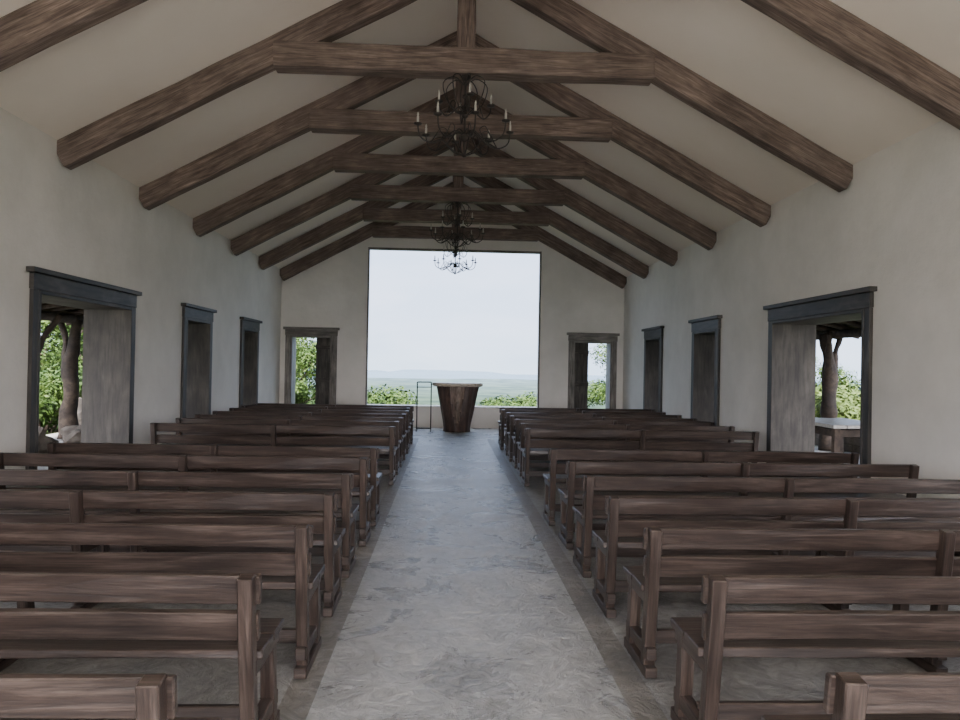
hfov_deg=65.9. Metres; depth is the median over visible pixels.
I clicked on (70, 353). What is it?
post
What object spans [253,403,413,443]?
pew
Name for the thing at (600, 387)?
leafy tree
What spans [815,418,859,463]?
table
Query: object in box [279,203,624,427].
wall
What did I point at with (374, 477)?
pew
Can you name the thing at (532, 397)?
leafy bush
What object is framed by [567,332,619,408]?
door
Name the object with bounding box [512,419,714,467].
pew
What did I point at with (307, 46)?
roof truss
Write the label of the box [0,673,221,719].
pew
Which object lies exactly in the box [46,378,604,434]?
ground
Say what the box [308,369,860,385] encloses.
hills
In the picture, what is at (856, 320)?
thatch
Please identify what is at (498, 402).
leafy bush
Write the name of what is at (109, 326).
door
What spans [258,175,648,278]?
roof truss
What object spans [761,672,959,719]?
pew
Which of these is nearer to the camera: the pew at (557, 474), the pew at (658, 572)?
the pew at (658, 572)
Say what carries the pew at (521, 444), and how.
on the floor
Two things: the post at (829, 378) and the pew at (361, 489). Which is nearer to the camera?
the pew at (361, 489)
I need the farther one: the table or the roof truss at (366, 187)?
the roof truss at (366, 187)
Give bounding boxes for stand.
[416,381,431,431]
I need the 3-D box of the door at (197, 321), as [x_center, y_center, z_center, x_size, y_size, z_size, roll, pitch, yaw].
[-4.797,0.327,11.876,0.635,2.380,1.490,1,-1,-2]
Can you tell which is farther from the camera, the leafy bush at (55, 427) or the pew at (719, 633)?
the leafy bush at (55, 427)
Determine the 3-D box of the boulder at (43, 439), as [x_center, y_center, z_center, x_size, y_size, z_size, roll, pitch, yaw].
[-7.031,1.248,11.585,0.708,0.450,0.630,1,-1,-2]
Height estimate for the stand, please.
1.134 m
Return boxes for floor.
[0,427,959,719]
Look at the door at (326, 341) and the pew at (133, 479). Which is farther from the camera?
the door at (326, 341)
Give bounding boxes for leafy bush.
[39,364,81,433]
[40,375,80,432]
[304,392,314,403]
[367,384,416,404]
[478,394,536,406]
[509,391,589,407]
[815,375,860,419]
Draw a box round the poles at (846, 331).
[816,320,861,339]
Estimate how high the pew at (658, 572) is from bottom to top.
0.743 m
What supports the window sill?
attached to the wall at (332, 293)
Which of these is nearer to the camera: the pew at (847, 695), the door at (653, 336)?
the pew at (847, 695)
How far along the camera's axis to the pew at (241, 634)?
2.67 m
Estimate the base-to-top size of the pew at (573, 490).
0.743 m
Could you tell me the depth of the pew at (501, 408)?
14.16 m
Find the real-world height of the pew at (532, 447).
0.743 m
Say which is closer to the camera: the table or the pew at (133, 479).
the pew at (133, 479)
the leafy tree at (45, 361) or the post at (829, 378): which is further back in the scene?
the leafy tree at (45, 361)
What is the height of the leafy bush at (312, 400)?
2.764 m
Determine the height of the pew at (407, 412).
0.742 m
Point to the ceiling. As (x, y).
(145, 49)
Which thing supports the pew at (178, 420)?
on the floor
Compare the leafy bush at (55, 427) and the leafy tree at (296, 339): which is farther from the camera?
the leafy tree at (296, 339)
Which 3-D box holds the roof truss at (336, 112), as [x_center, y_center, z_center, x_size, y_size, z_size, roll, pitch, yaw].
[-0.238,-3.131,9.864,8.462,2.484,0.231,1,-1,-2]
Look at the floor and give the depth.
4.19 m
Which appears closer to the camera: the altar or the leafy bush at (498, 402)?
the altar
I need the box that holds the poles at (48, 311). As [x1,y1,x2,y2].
[41,303,83,326]
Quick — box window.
[365,247,541,407]
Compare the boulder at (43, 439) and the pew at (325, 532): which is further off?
the boulder at (43, 439)
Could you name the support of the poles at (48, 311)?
on the post
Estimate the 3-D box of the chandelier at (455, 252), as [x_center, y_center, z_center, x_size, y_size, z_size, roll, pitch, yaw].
[-0.596,-2.497,17.872,1.014,0.865,1.010,1,-1,-36]
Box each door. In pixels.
[25,266,141,469]
[180,303,216,417]
[239,317,262,407]
[283,327,339,403]
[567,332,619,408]
[641,326,663,411]
[688,315,722,462]
[763,286,876,477]
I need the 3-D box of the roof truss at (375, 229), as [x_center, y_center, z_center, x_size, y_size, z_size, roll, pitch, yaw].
[-0.588,-3.065,17.896,8.460,2.489,0.231,1,-1,-2]
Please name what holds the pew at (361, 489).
on the floor
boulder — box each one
[38,426,58,452]
[60,425,80,442]
[77,397,81,424]
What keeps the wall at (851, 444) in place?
on the floor
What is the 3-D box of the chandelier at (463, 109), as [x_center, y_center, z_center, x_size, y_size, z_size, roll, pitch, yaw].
[-0.161,-2.577,7.841,1.014,0.865,1.010,1,-1,-36]
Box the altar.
[432,382,482,431]
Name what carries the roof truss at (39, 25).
attached to the ceiling
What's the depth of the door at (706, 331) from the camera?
12.84 m
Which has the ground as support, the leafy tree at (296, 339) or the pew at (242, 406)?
the leafy tree at (296, 339)
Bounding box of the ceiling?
[0,0,959,276]
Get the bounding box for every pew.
[0,452,373,546]
[0,469,358,577]
[0,489,345,616]
[0,522,324,678]
[0,572,283,719]
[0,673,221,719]
[47,442,381,525]
[150,423,396,484]
[176,418,400,474]
[195,414,404,466]
[212,411,407,459]
[229,408,410,453]
[241,405,411,447]
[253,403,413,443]
[498,407,654,444]
[499,409,665,449]
[504,412,681,455]
[507,415,696,461]
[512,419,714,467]
[516,423,734,476]
[521,428,759,486]
[543,448,858,525]
[558,460,919,548]
[572,475,959,577]
[592,496,959,617]
[623,527,959,678]
[670,575,959,719]
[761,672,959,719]
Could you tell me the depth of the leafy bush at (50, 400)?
16.49 m
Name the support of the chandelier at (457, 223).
hanging from the roof truss at (366, 187)
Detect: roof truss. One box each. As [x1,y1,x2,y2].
[0,0,959,129]
[57,0,852,191]
[139,31,770,226]
[193,88,716,249]
[230,137,677,266]
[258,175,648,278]
[280,182,626,288]
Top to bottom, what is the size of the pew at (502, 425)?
0.743 m
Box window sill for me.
[367,404,536,408]
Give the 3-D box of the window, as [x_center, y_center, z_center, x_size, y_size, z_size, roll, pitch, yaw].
[-0.634,-0.783,18.016,4.220,3.820,0.050,1,-1,-2]
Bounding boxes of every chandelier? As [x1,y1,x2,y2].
[414,73,513,157]
[429,202,484,247]
[433,238,476,273]
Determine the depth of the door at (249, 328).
15.51 m
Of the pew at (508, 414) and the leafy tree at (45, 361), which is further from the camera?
the leafy tree at (45, 361)
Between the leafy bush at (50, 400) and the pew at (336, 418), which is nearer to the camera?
the pew at (336, 418)
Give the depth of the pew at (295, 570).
3.49 m
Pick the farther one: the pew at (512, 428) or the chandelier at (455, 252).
the chandelier at (455, 252)
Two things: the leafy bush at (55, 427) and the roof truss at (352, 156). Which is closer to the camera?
the roof truss at (352, 156)
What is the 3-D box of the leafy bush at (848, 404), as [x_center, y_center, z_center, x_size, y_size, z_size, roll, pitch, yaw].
[8.519,1.243,16.948,2.330,1.820,2.996,1,-1,10]
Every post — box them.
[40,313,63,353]
[57,319,82,438]
[818,331,842,450]
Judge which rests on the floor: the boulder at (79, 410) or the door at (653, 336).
the boulder at (79, 410)
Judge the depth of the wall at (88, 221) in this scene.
9.31 m
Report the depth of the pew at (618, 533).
4.49 m
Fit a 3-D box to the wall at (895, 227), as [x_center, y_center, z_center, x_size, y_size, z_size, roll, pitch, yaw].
[4.256,-0.225,7.594,0.550,3.740,22.100,1,-1,-2]
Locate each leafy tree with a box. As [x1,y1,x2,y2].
[40,320,82,384]
[56,333,82,369]
[295,338,315,403]
[296,339,315,400]
[588,344,605,406]
[815,357,860,394]
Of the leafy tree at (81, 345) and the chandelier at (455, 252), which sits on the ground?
the leafy tree at (81, 345)
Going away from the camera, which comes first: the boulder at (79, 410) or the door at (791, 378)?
the door at (791, 378)
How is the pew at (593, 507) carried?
on the floor
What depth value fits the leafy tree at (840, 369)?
22.99 m
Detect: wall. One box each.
[0,107,281,468]
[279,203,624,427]
[623,120,959,497]
[815,433,859,453]
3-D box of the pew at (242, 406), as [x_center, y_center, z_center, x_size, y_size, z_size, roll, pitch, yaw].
[-2.753,1.200,13.372,3.000,0.743,0.486,1,-1,-3]
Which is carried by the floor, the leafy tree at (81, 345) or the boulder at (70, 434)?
the boulder at (70, 434)
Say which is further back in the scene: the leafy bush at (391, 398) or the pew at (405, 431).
the leafy bush at (391, 398)
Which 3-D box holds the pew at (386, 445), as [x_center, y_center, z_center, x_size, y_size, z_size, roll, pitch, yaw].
[-2.563,1.168,9.330,3.000,0.742,0.485,1,-1,-2]
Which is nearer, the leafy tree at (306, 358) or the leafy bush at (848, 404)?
the leafy bush at (848, 404)
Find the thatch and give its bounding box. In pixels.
[816,320,859,330]
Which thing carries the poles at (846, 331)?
on the post
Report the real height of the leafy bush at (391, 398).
2.048 m

